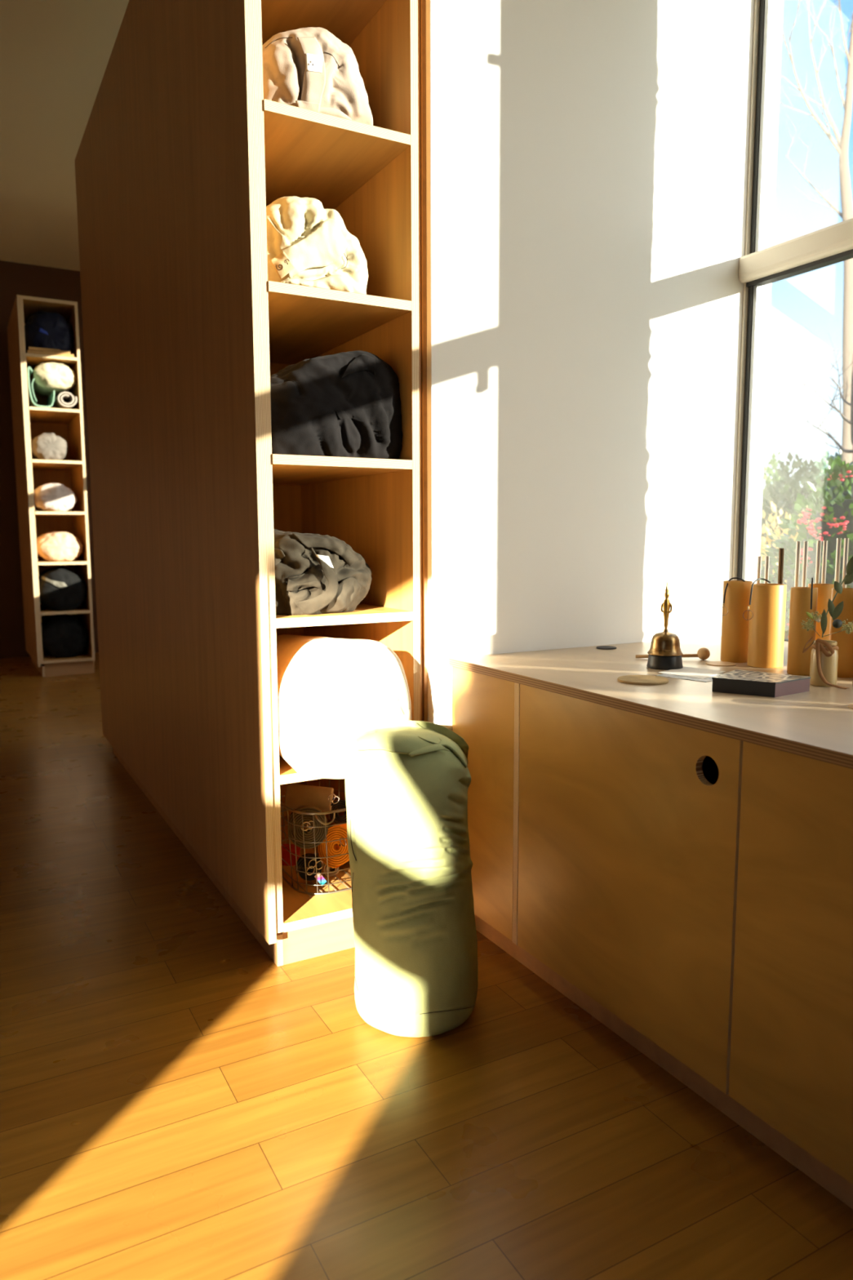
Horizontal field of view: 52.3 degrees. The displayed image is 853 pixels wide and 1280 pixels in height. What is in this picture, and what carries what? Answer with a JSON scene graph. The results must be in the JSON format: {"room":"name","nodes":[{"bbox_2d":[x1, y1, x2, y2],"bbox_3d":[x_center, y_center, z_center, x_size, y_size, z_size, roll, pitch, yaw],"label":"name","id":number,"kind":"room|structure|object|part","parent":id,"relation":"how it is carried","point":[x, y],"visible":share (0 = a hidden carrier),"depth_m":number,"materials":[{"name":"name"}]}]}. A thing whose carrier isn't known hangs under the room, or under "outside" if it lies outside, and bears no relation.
{"room":"exercise studio","nodes":[
{"label":"exercise studio","id":0,"kind":"room"},
{"bbox_2d":[0,260,98,658],"bbox_3d":[-4.526,-1.774,8.717,4.800,3.960,0.100,-4,8,-29],"label":"wall","id":1,"kind":"structure","parent":0,"point":[15,278],"depth_m":8.88,"materials":[{"name":"brown paint"}]},
{"bbox_2d":[0,0,128,271],"bbox_3d":[-1.502,-3.126,2.991,4.800,0.080,12.700,-4,8,-29],"label":"ceiling","id":2,"kind":"structure","parent":0,"point":[55,55],"depth_m":5.58,"materials":[{"name":"beige paint"}]},
{"bbox_2d":[0,652,852,1279],"bbox_3d":[-1.489,0.884,3.475,4.800,0.080,12.700,-4,8,-29],"label":"floor","id":3,"kind":"structure","parent":0,"point":[178,1101],"depth_m":1.90,"materials":[{"name":"brown wood"}]},
{"bbox_2d":[7,294,94,676],"bbox_3d":[-3.568,-1.373,8.232,0.480,3.275,1.350,-4,8,-29],"label":"shelving unit","id":4,"kind":"object","parent":3,"relation":"on","point":[28,423],"visible":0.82,"depth_m":7.88,"materials":[{"name":"brown wood"}]},
{"bbox_3d":[-3.769,-1.407,8.117,0.022,3.179,1.350,-4,8,-29],"label":"panel","id":5,"kind":"part","parent":4,"relation":"part of","materials":[{"name":"brown wood"}]},
{"bbox_2d":[26,366,54,407],"bbox_3d":[-3.457,-2.212,7.749,0.210,0.334,0.544,-4,8,-29],"label":"yoga mat","id":6,"kind":"object","parent":4,"relation":"on","point":[51,399],"visible":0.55,"depth_m":7.54,"materials":[{"name":"green plastic"}]},
{"bbox_2d":[30,377,36,403],"bbox_3d":[-3.510,-2.184,7.723,0.035,0.193,0.544,-4,8,-29],"label":"yoga mat","id":7,"kind":"object","parent":6,"relation":"in","point":[34,399],"visible":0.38,"depth_m":7.51,"materials":[{"name":"green plastic"}]},
{"bbox_2d":[24,311,73,352],"bbox_3d":[-3.395,-2.693,7.768,0.396,0.398,0.633,-4,8,-29],"label":"sack","id":8,"kind":"object","parent":4,"relation":"on","point":[42,329],"visible":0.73,"depth_m":7.51,"materials":[{"name":"blue fabric"}]},
{"bbox_2d":[31,432,67,460],"bbox_3d":[-3.447,-1.739,7.903,0.314,0.254,0.630,-4,8,-29],"label":"bolster","id":9,"kind":"object","parent":4,"relation":"on","point":[45,446],"visible":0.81,"depth_m":7.65,"materials":[{"name":"grey fabric"}]},
{"bbox_2d":[26,350,74,357],"bbox_3d":[-3.253,-2.477,7.525,0.374,0.028,0.016,-4,8,-29],"label":"folded blanket","id":10,"kind":"object","parent":4,"relation":"on","point":[28,351],"visible":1,"depth_m":7.51,"materials":[{"name":"beige fabric"}]},
{"bbox_2d":[28,346,60,351],"bbox_3d":[-3.297,-2.504,7.497,0.254,0.028,0.016,-4,8,-29],"label":"folded blanket","id":11,"kind":"object","parent":10,"relation":"on","point":[35,348],"visible":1,"depth_m":7.47,"materials":[{"name":"beige fabric"}]},
{"bbox_2d":[42,349,70,354],"bbox_3d":[-3.213,-2.502,7.543,0.224,0.029,0.016,-4,8,-29],"label":"folded blanket","id":12,"kind":"object","parent":10,"relation":"on","point":[48,351],"visible":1,"depth_m":7.55,"materials":[{"name":"beige fabric"}]},
{"bbox_3d":[-3.678,-1.445,8.447,0.410,3.124,0.015,-4,8,-29],"label":"panel","id":13,"kind":"part","parent":4,"relation":"part of","materials":[{"name":"brown wood"}]},
{"bbox_3d":[-3.458,-2.495,7.910,0.410,0.027,0.913,-4,8,-29],"label":"shelf","id":14,"kind":"part","parent":4,"relation":"part of","materials":[{"name":"brown wood"}]},
{"bbox_3d":[-3.456,-2.053,7.963,0.410,0.027,0.913,-4,8,-29],"label":"shelf","id":15,"kind":"part","parent":4,"relation":"part of","materials":[{"name":"brown wood"}]},
{"bbox_2d":[33,483,76,511],"bbox_3d":[-3.415,-1.298,7.940,0.356,0.260,0.628,-4,8,-29],"label":"bolster","id":16,"kind":"object","parent":4,"relation":"on","point":[49,496],"visible":0.81,"depth_m":7.69,"materials":[{"name":"white fabric"}]},
{"bbox_3d":[-3.455,-1.611,8.017,0.410,0.027,0.913,-4,8,-29],"label":"shelf","id":17,"kind":"part","parent":4,"relation":"part of","materials":[{"name":"brown wood"}]},
{"bbox_2d":[35,531,83,561],"bbox_3d":[-3.396,-0.867,8.002,0.395,0.274,0.628,-4,8,-29],"label":"bolster","id":18,"kind":"object","parent":4,"relation":"on","point":[51,546],"visible":0.9,"depth_m":7.75,"materials":[{"name":"beige fabric"}]},
{"bbox_3d":[-3.453,-1.169,8.070,0.410,0.027,0.913,-4,8,-29],"label":"shelf","id":19,"kind":"part","parent":4,"relation":"part of","materials":[{"name":"brown wood"}]},
{"bbox_2d":[38,567,86,610],"bbox_3d":[-3.387,-0.478,8.034,0.396,0.376,0.634,-4,8,-29],"label":"bolster","id":20,"kind":"object","parent":4,"relation":"on","point":[60,588],"visible":0.91,"depth_m":7.79,"materials":[{"name":"black fabric"}]},
{"bbox_3d":[-3.452,-0.729,8.123,0.410,0.027,0.913,-4,8,-29],"label":"shelf","id":21,"kind":"part","parent":4,"relation":"part of","materials":[{"name":"brown wood"}]},
{"bbox_2d":[40,613,88,657],"bbox_3d":[-3.403,-0.048,8.118,0.396,0.372,0.632,-4,8,-29],"label":"bolster","id":22,"kind":"object","parent":4,"relation":"on","point":[63,636],"visible":0.93,"depth_m":7.87,"materials":[{"name":"black fabric"}]},
{"bbox_2d":[51,391,77,408],"bbox_3d":[-3.278,-2.138,7.857,0.159,0.131,0.544,-4,8,-29],"label":"yoga mat","id":23,"kind":"object","parent":4,"relation":"on","point":[65,400],"visible":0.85,"depth_m":7.65,"materials":[{"name":"beige plastic"}]},
{"bbox_2d":[30,361,75,396],"bbox_3d":[-3.366,-2.345,7.813,0.343,0.234,0.636,-4,8,-29],"label":"bolster","id":24,"kind":"object","parent":23,"relation":"on","point":[50,376],"visible":0.93,"depth_m":7.58,"materials":[{"name":"beige fabric"}]},
{"bbox_3d":[-3.451,-0.291,8.176,0.410,0.027,0.913,-4,8,-29],"label":"shelf","id":25,"kind":"part","parent":4,"relation":"part of","materials":[{"name":"brown wood"}]},
{"bbox_3d":[-3.449,0.141,8.228,0.410,0.027,0.913,-4,8,-29],"label":"shelf","id":26,"kind":"part","parent":4,"relation":"part of","materials":[{"name":"brown wood"}]},
{"bbox_2d":[74,0,420,966],"bbox_3d":[-0.963,-0.836,3.716,0.493,3.275,3.020,-4,8,-29],"label":"shelving unit","id":27,"kind":"object","parent":3,"relation":"on","point":[182,155],"visible":0.77,"depth_m":2.71,"materials":[{"name":"brown wood"}]},
{"bbox_3d":[-1.169,-0.870,3.599,0.022,3.179,3.020,-4,8,-29],"label":"panel","id":28,"kind":"part","parent":27,"relation":"part of","materials":[{"name":"brown wood"}]},
{"bbox_3d":[-0.671,-0.821,3.205,0.424,3.124,0.015,-4,8,-29],"label":"panel","id":29,"kind":"part","parent":27,"relation":"part of","materials":[{"name":"brown wood"}]},
{"bbox_3d":[-0.443,0.333,2.933,0.423,0.027,0.913,-4,8,-29],"label":"shelf","id":30,"kind":"part","parent":27,"relation":"part of","materials":[{"name":"brown wood"}]},
{"bbox_2d":[280,778,351,897],"bbox_3d":[-0.336,0.632,2.832,0.301,0.270,0.386,-4,8,-29],"label":"wire basket","id":31,"kind":"object","parent":27,"relation":"on","point":[282,803],"visible":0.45,"depth_m":2.68,"materials":[{"name":"grey metal"}]},
{"bbox_2d":[281,844,300,866],"bbox_3d":[-0.450,0.704,2.846,0.074,0.057,0.073,-4,8,-29],"label":"strap","id":32,"kind":"object","parent":31,"relation":"in","point":[285,853],"visible":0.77,"depth_m":2.81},
{"bbox_2d":[288,805,328,848],"bbox_3d":[-0.368,0.583,2.701,0.124,0.132,0.073,-1,7,-8],"label":"strap","id":33,"kind":"object","parent":31,"relation":"in","point":[320,835],"visible":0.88,"depth_m":2.69,"materials":[{"name":"brown fabric"}]},
{"bbox_2d":[284,783,333,811],"bbox_3d":[-0.385,0.518,2.858,0.157,0.092,0.078,0,7,0],"label":"band","id":34,"kind":"object","parent":31,"relation":"in","point":[296,796],"visible":0.88,"depth_m":2.82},
{"bbox_2d":[295,853,326,884],"bbox_3d":[-0.366,0.721,2.733,0.087,0.083,0.101,-2,7,-18],"label":"strap","id":35,"kind":"object","parent":31,"relation":"in","point":[310,863],"visible":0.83,"depth_m":2.73,"materials":[{"name":"fabric"}]},
{"bbox_3d":[-0.305,0.542,2.629,0.066,0.032,0.021,-3,8,-25],"label":"handle","id":36,"kind":"part","parent":31,"relation":"part of","materials":[{"name":"grey metal"}]},
{"bbox_2d":[323,864,338,876],"bbox_3d":[-0.313,0.762,2.858,0.050,0.073,0.072,-1,7,-5],"label":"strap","id":37,"kind":"object","parent":31,"relation":"in","point":[325,868],"visible":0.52,"depth_m":2.84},
{"bbox_2d":[317,823,349,868],"bbox_3d":[-0.282,0.659,2.782,0.131,0.140,0.060,3,7,22],"label":"strap","id":38,"kind":"object","parent":31,"relation":"in","point":[334,848],"visible":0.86,"depth_m":2.77,"materials":[{"name":"orange fabric"}]},
{"bbox_2d":[328,793,346,823],"bbox_3d":[-0.284,0.554,2.865,0.082,0.134,0.124,-1,7,-8],"label":"strap","id":39,"kind":"object","parent":31,"relation":"in","point":[342,803],"visible":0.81,"depth_m":2.88,"materials":[{"name":"black fabric"}]},
{"bbox_3d":[-0.442,0.764,2.986,0.423,0.027,0.913,-4,8,-29],"label":"shelf","id":40,"kind":"part","parent":27,"relation":"part of","materials":[{"name":"brown wood"}]},
{"bbox_2d":[266,195,368,294],"bbox_3d":[-0.403,-1.116,2.591,0.335,0.271,0.579,-4,8,-29],"label":"bolster","id":41,"kind":"object","parent":27,"relation":"on","point":[308,244],"visible":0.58,"depth_m":2.34,"materials":[{"name":"beige fabric"}]},
{"bbox_2d":[262,26,373,125],"bbox_3d":[-0.398,-1.556,2.546,0.356,0.265,0.592,-4,8,-29],"label":"bolster","id":42,"kind":"object","parent":27,"relation":"on","point":[310,68],"visible":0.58,"depth_m":2.29,"materials":[{"name":"beige fabric"}]},
{"bbox_2d":[273,528,372,615],"bbox_3d":[-0.396,-0.222,2.707,0.350,0.244,0.579,-4,8,-29],"label":"bolster","id":43,"kind":"object","parent":27,"relation":"on","point":[315,573],"visible":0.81,"depth_m":2.47,"materials":[{"name":"grey fabric"}]},
{"bbox_3d":[-0.450,-1.871,2.667,0.423,0.027,0.913,-4,8,-29],"label":"shelf","id":44,"kind":"part","parent":27,"relation":"part of","materials":[{"name":"brown wood"}]},
{"bbox_2d":[270,350,402,459],"bbox_3d":[-0.395,-0.708,2.714,0.417,0.322,0.658,-4,8,-29],"label":"rolled blanket","id":45,"kind":"object","parent":27,"relation":"on","point":[347,404],"visible":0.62,"depth_m":2.45,"materials":[{"name":"grey fabric"}]},
{"bbox_3d":[-0.449,-1.430,2.721,0.423,0.027,0.913,-4,8,-29],"label":"shelf","id":46,"kind":"part","parent":27,"relation":"part of","materials":[{"name":"brown wood"}]},
{"bbox_3d":[-0.448,-0.987,2.774,0.423,0.027,0.913,-4,8,-29],"label":"shelf","id":47,"kind":"part","parent":27,"relation":"part of","materials":[{"name":"brown wood"}]},
{"bbox_3d":[-0.446,-0.545,2.827,0.423,0.027,0.913,-4,8,-29],"label":"shelf","id":48,"kind":"part","parent":27,"relation":"part of","materials":[{"name":"brown wood"}]},
{"bbox_2d":[275,634,411,779],"bbox_3d":[-0.354,0.158,2.672,0.367,0.380,0.747,-4,8,-29],"label":"bolster","id":49,"kind":"object","parent":27,"relation":"on","point":[331,691],"visible":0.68,"depth_m":2.34,"materials":[{"name":"fabric"}]},
{"bbox_3d":[-0.445,-0.106,2.881,0.423,0.027,0.913,-4,8,-29],"label":"shelf","id":50,"kind":"part","parent":27,"relation":"part of","materials":[{"name":"brown wood"}]},
{"bbox_2d":[417,0,422,720],"bbox_3d":[-0.032,-0.698,2.566,0.023,3.270,0.027,-4,8,-29],"label":"trim","id":51,"kind":"structure","parent":27,"relation":"attached to","point":[419,35],"depth_m":2.54,"materials":[{"name":"brown wood"}]},
{"bbox_2d":[344,719,478,1037],"bbox_3d":[-0.036,0.600,2.257,0.342,0.766,0.345,0,7,0],"label":"bolster","id":52,"kind":"object","parent":3,"relation":"on","point":[407,782],"visible":1,"depth_m":2.13,"materials":[{"name":"green fabric"}]},
{"bbox_2d":[452,666,515,941],"bbox_3d":[0.671,0.431,2.839,1.165,0.746,0.338,-4,8,-29],"label":"base cabinet","id":53,"kind":"object","parent":3,"relation":"on","point":[483,705],"visible":0.23,"depth_m":2.52,"materials":[{"name":"brown wood"}]},
{"bbox_2d":[474,914,852,1208],"bbox_3d":[1.009,1.052,1.242,0.018,0.106,3.573,-4,8,-29],"label":"trim","id":54,"kind":"structure","parent":3,"relation":"on","point":[836,1184],"depth_m":1.98,"materials":[{"name":"brown wood"}]},
{"bbox_2d":[512,682,519,945],"bbox_3d":[0.758,0.450,2.681,1.166,0.746,0.021,-4,8,-29],"label":"divider panel","id":55,"kind":"object","parent":54,"relation":"on","point":[517,708],"visible":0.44,"depth_m":2.40,"materials":[{"name":"brown wood"}]},
{"bbox_2d":[425,0,783,730],"bbox_3d":[0.555,-1.096,2.976,1.414,3.960,0.325,-4,8,-29],"label":"wall pier","id":56,"kind":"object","parent":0,"point":[587,161],"visible":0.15,"depth_m":2.77,"materials":[{"name":"white paint"}]},
{"bbox_2d":[419,0,427,721],"bbox_3d":[-0.012,-0.698,2.573,0.012,3.270,0.034,-4,8,-29],"label":"trim","id":57,"kind":"structure","parent":56,"relation":"attached to","point":[422,2],"depth_m":2.54,"materials":[{"name":"brown wood"}]},
{"bbox_2d":[809,640,838,687],"bbox_3d":[0.983,0.057,2.149,0.062,0.110,0.062,-4,8,-29],"label":"jar","id":58,"kind":"object","parent":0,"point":[824,654],"depth_m":2.12,"materials":[{"name":"brown ceramic"}]},
{"bbox_3d":[0.550,-1.255,4.290,0.150,3.960,12.600,-4,8,-29],"label":"wall","id":59,"kind":"structure","parent":0,"visible":0},
{"bbox_2d":[732,0,852,641],"bbox_3d":[1.298,-1.193,2.815,0.093,2.475,0.650,-4,8,-29],"label":"window","id":60,"kind":"structure","parent":59,"relation":"in","point":[760,266],"depth_m":3.03,"materials":[{"name":"beige"}]},
{"bbox_3d":[1.310,-1.194,2.822,0.065,2.475,0.650,-4,8,-29],"label":"frame","id":61,"kind":"part","parent":60,"relation":"part of","materials":[{"name":"beige metal"}]},
{"label":"outside","id":62,"kind":"structure","parent":0,"visible":0},
{"bbox_3d":[8.084,-0.771,19.309,27.300,0.050,54.000,-4,8,-29],"label":"ground","id":63,"kind":"structure","parent":62,"visible":0},
{"bbox_2d":[760,451,790,537],"bbox_3d":[4.813,-1.250,12.166,0.939,2.743,0.953,0,7,-2],"label":"shrub","id":64,"kind":"object","parent":63,"relation":"on","point":[766,494],"visible":0.06,"depth_m":11.97,"materials":[{"name":"green plant"}]},
{"bbox_2d":[760,501,809,582],"bbox_3d":[2.764,-0.198,6.649,1.359,1.712,1.242,-4,8,-29],"label":"shrub","id":65,"kind":"object","parent":63,"relation":"on","point":[764,529],"visible":0.05,"depth_m":6.45,"materials":[{"name":"green plant"}]},
{"bbox_2d":[761,451,824,547],"bbox_3d":[4.111,-0.823,9.723,0.932,2.541,0.944,-4,8,-29],"label":"shrub","id":66,"kind":"object","parent":63,"relation":"on","point":[789,494],"visible":0.19,"depth_m":9.54,"materials":[{"name":"green plant"}]},
{"bbox_2d":[760,455,852,639],"bbox_3d":[2.464,-0.183,5.085,1.198,1.829,1.023,-4,8,-29],"label":"flowering shrub","id":67,"kind":"object","parent":63,"relation":"on","point":[834,521],"visible":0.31,"depth_m":4.88,"materials":[{"name":"green plant"}]},
{"bbox_2d":[772,322,852,499],"bbox_3d":[3.546,-1.122,7.940,0.737,3.403,2.159,3,8,24],"label":"bare tree","id":68,"kind":"object","parent":63,"relation":"on","point":[851,422],"visible":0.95,"depth_m":7.47,"materials":[{"name":"grey dark grey-brown bark"}]},
{"bbox_2d":[779,0,852,481],"bbox_3d":[4.574,-3.919,10.158,1.262,8.418,3.084,3,8,27],"label":"bare tree","id":69,"kind":"object","parent":63,"relation":"on","point":[842,147],"visible":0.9,"depth_m":9.56,"materials":[{"name":"grey plant"}]},
{"bbox_2d":[812,449,841,506],"bbox_3d":[5.140,-1.104,11.191,0.937,2.748,0.946,-4,8,-29],"label":"shrub","id":70,"kind":"object","parent":63,"relation":"on","point":[820,464],"visible":0.02,"depth_m":11.01,"materials":[{"name":"green plant"}]},
{"bbox_2d":[820,460,852,509],"bbox_3d":[4.423,-0.696,8.970,0.926,2.487,0.959,-4,8,-29],"label":"shrub","id":71,"kind":"object","parent":63,"relation":"on","point":[845,493],"visible":0.02,"depth_m":8.87,"materials":[{"name":"green plant"}]},
{"bbox_3d":[1.684,0.649,1.006,1.165,0.746,0.795,-4,8,-29],"label":"base cabinet","id":72,"kind":"object","parent":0,"visible":0},
{"bbox_2d":[517,684,742,1093],"bbox_3d":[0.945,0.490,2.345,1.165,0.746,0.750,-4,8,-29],"label":"door","id":73,"kind":"structure","parent":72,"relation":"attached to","point":[628,822],"depth_m":1.99,"materials":[{"name":"brown wood"}]},
{"bbox_2d":[448,635,852,768],"bbox_3d":[1.468,0.214,1.396,1.231,0.024,3.574,-4,8,-29],"label":"countertop","id":74,"kind":"structure","parent":72,"relation":"on","point":[817,723],"depth_m":2.02,"materials":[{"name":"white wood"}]},
{"bbox_2d":[596,645,616,649],"bbox_3d":[0.593,0.025,2.864,0.066,0.004,0.066,-4,8,-29],"label":"coaster","id":75,"kind":"object","parent":74,"relation":"on","point":[602,647],"visible":1,"depth_m":2.85,"materials":[{"name":"grey fabric"}]},
{"bbox_2d":[617,675,668,684],"bbox_3d":[0.554,0.102,2.223,0.128,0.006,0.128,-4,8,-29],"label":"coaster","id":76,"kind":"object","parent":74,"relation":"on","point":[628,679],"visible":1,"depth_m":2.21,"materials":[{"name":"beige wood"}]},
{"bbox_2d":[646,654,683,670],"bbox_3d":[0.671,0.059,2.446,0.099,0.037,0.099,-4,8,-29],"label":"stand","id":77,"kind":"object","parent":74,"relation":"on","point":[655,662],"visible":0.84,"depth_m":2.41,"materials":[{"name":"black paint"}]},
{"bbox_2d":[647,580,683,656],"bbox_3d":[0.671,-0.063,2.431,0.097,0.208,0.097,-4,8,-29],"label":"bell","id":78,"kind":"object","parent":77,"relation":"on","point":[665,643],"visible":1,"depth_m":2.42,"materials":[{"name":"gold metal"}]},
{"bbox_2d":[647,629,683,656],"bbox_3d":[0.671,0.004,2.439,0.097,0.071,0.097,-4,8,-29],"label":"cup","id":79,"kind":"object","parent":78,"relation":"attached to","point":[665,643],"depth_m":2.41,"materials":[{"name":"gold metal"}]},
{"bbox_3d":[0.671,-0.096,2.427,0.024,0.142,0.017,-4,8,-29],"label":"handle","id":80,"kind":"part","parent":78,"relation":"part of","materials":[{"name":"gold metal"}]},
{"bbox_2d":[635,647,710,659],"bbox_3d":[0.738,0.040,2.601,0.216,0.037,0.037,0,7,4],"label":"mallet","id":81,"kind":"object","parent":74,"relation":"on","point":[704,653],"visible":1,"depth_m":2.59,"materials":[{"name":"brown wood"}]},
{"bbox_2d":[655,673,720,682],"bbox_3d":[0.709,0.094,2.302,0.142,0.001,0.146,-7,9,-43],"label":"leaflet","id":82,"kind":"object","parent":74,"relation":"on","point":[709,678],"visible":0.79,"depth_m":2.26,"materials":[{"name":"grey paper"}]},
{"bbox_2d":[658,666,725,679],"bbox_3d":[0.719,0.088,2.346,0.136,0.001,0.155,7,10,44],"label":"leaflet","id":83,"kind":"object","parent":74,"relation":"on","point":[702,673],"visible":1,"depth_m":2.35,"materials":[{"name":"white paper"}]},
{"bbox_2d":[705,661,736,666],"bbox_3d":[0.848,0.069,2.505,0.084,0.003,0.084,-4,8,-29],"label":"coaster","id":84,"kind":"object","parent":74,"relation":"on","point":[709,663],"visible":1,"depth_m":2.49,"materials":[{"name":"brown wood"}]},
{"bbox_2d":[719,577,752,662],"bbox_3d":[0.907,-0.060,2.548,0.081,0.248,0.097,4,8,28],"label":"door chime","id":85,"kind":"object","parent":74,"relation":"on","point":[736,593],"visible":0.97,"depth_m":2.52,"materials":[{"name":"brown"}]},
{"bbox_3d":[0.891,-0.142,2.528,0.067,0.079,0.021,-1,7,-10],"label":"cord","id":86,"kind":"part","parent":85,"relation":"part of","materials":[{"name":"black paint"}]},
{"bbox_2d":[756,555,761,583],"bbox_3d":[1.063,-0.117,2.789,0.013,0.302,0.013,-4,8,-29],"label":"tube","id":87,"kind":"object","parent":74,"relation":"on","point":[759,557],"visible":0.43,"depth_m":2.77,"materials":[{"name":"white"}]},
{"bbox_2d":[711,669,810,697],"bbox_3d":[0.794,0.105,2.071,0.180,0.034,0.161,6,9,42],"label":"patterned box","id":88,"kind":"object","parent":74,"relation":"on","point":[740,682],"visible":1,"depth_m":2.04,"materials":[{"name":"black cardboard"}]},
{"bbox_2d":[711,678,809,697],"bbox_3d":[0.794,0.107,2.072,0.177,0.031,0.159,6,9,42],"label":"tray","id":89,"kind":"object","parent":88,"relation":"on","point":[769,687],"depth_m":2.03,"materials":[{"name":"black"}]},
{"bbox_3d":[0.794,0.090,2.070,0.179,0.004,0.161,6,9,42],"label":"lid","id":90,"kind":"part","parent":88,"relation":"part of","materials":[{"name":"black"}]},
{"bbox_2d":[742,577,786,668],"bbox_3d":[0.950,-0.051,2.458,0.119,0.250,0.095,1,7,12],"label":"door chime","id":91,"kind":"object","parent":74,"relation":"on","point":[766,608],"visible":1,"depth_m":2.42,"materials":[{"name":"brown"}]},
{"bbox_3d":[0.928,-0.136,2.428,0.068,0.074,0.018,-2,7,-17],"label":"cord","id":92,"kind":"part","parent":91,"relation":"part of","materials":[{"name":"black paint"}]},
{"bbox_2d":[764,555,769,583],"bbox_3d":[1.077,-0.114,2.763,0.013,0.303,0.013,-4,8,-29],"label":"tube","id":93,"kind":"object","parent":74,"relation":"on","point":[766,557],"visible":0.34,"depth_m":2.75,"materials":[{"name":"white"}]},
{"bbox_2d":[777,547,784,583],"bbox_3d":[1.103,-0.122,2.715,0.016,0.329,0.016,-4,8,-29],"label":"tube","id":94,"kind":"object","parent":74,"relation":"on","point":[781,550],"visible":0.44,"depth_m":2.70,"materials":[{"name":"brown wood"}]},
{"bbox_2d":[794,541,800,586],"bbox_3d":[1.131,-0.126,2.662,0.013,0.350,0.013,-4,8,-29],"label":"tube","id":95,"kind":"object","parent":74,"relation":"on","point":[798,543],"visible":0.44,"depth_m":2.64,"materials":[{"name":"white"}]},
{"bbox_2d":[786,577,817,675],"bbox_3d":[1.002,-0.038,2.314,0.067,0.260,0.066,7,10,45],"label":"door chime","id":96,"kind":"object","parent":74,"relation":"on","point":[803,600],"visible":0.97,"depth_m":2.29,"materials":[{"name":"brown"}]},
{"bbox_3d":[1.002,-0.121,2.260,0.005,0.083,0.006,-1,7,-6],"label":"cord","id":97,"kind":"part","parent":96,"relation":"part of","materials":[{"name":"black paint"}]},
{"bbox_2d":[801,541,808,586],"bbox_3d":[1.144,-0.123,2.639,0.013,0.350,0.013,-4,8,-29],"label":"tube","id":98,"kind":"object","parent":74,"relation":"on","point":[806,543],"visible":0.42,"depth_m":2.62,"materials":[{"name":"white"}]},
{"bbox_2d":[814,540,822,583],"bbox_3d":[1.166,-0.120,2.599,0.013,0.352,0.013,-4,8,-29],"label":"tube","id":99,"kind":"object","parent":74,"relation":"on","point":[819,542],"visible":0.43,"depth_m":2.58,"materials":[{"name":"white"}]},
{"bbox_2d":[808,583,834,639],"bbox_3d":[1.111,-0.042,2.458,0.068,0.232,0.068,-4,8,-29],"label":"door chime","id":100,"kind":"object","parent":74,"relation":"on","point":[824,590],"visible":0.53,"depth_m":2.42,"materials":[{"name":"brown wood"}]},
{"bbox_2d":[821,540,827,583],"bbox_3d":[1.176,-0.118,2.581,0.013,0.353,0.013,-4,8,-29],"label":"tube","id":101,"kind":"object","parent":74,"relation":"on","point":[824,542],"visible":0.38,"depth_m":2.56,"materials":[{"name":"white"}]},
{"bbox_2d":[801,555,852,688],"bbox_3d":[0.986,-0.050,2.128,0.124,0.327,0.074,4,8,30],"label":"potted plant","id":102,"kind":"object","parent":74,"relation":"on","point":[824,654],"visible":1,"depth_m":2.12,"materials":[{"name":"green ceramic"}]},
{"bbox_3d":[0.998,-0.099,2.100,0.009,0.195,0.082,-4,8,-29],"label":"stem","id":103,"kind":"part","parent":102,"relation":"part of","materials":[{"name":"green plant"}]},
{"bbox_2d":[834,537,841,582],"bbox_3d":[1.198,-0.117,2.542,0.013,0.360,0.013,-4,8,-29],"label":"tube","id":104,"kind":"object","parent":74,"relation":"on","point":[838,540],"visible":0.43,"depth_m":2.52,"materials":[{"name":"white"}]},
{"bbox_2d":[829,587,852,677],"bbox_3d":[1.099,-0.020,2.284,0.072,0.230,0.072,-4,8,-29],"label":"door chime","id":105,"kind":"object","parent":74,"relation":"on","point":[845,641],"visible":0.7,"depth_m":2.26,"materials":[{"name":"brown"}]},
{"bbox_2d":[841,537,848,587],"bbox_3d":[1.209,-0.114,2.521,0.013,0.360,0.013,-4,8,-29],"label":"tube","id":106,"kind":"object","parent":74,"relation":"on","point":[846,551],"visible":0.41,"depth_m":2.50,"materials":[{"name":"white"}]},
{"bbox_2d":[847,703,852,709],"bbox_3d":[0.945,0.145,1.869,0.072,0.003,0.072,-4,8,-29],"label":"coaster","id":107,"kind":"object","parent":74,"relation":"on","point":[851,706],"visible":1,"depth_m":1.88,"materials":[{"name":"brown wood"}]},
{"bbox_2d":[728,741,852,1184],"bbox_3d":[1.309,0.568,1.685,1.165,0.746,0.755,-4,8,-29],"label":"door","id":108,"kind":"structure","parent":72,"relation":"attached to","point":[791,1058],"depth_m":1.61,"materials":[{"name":"brown wood"}]}
]}

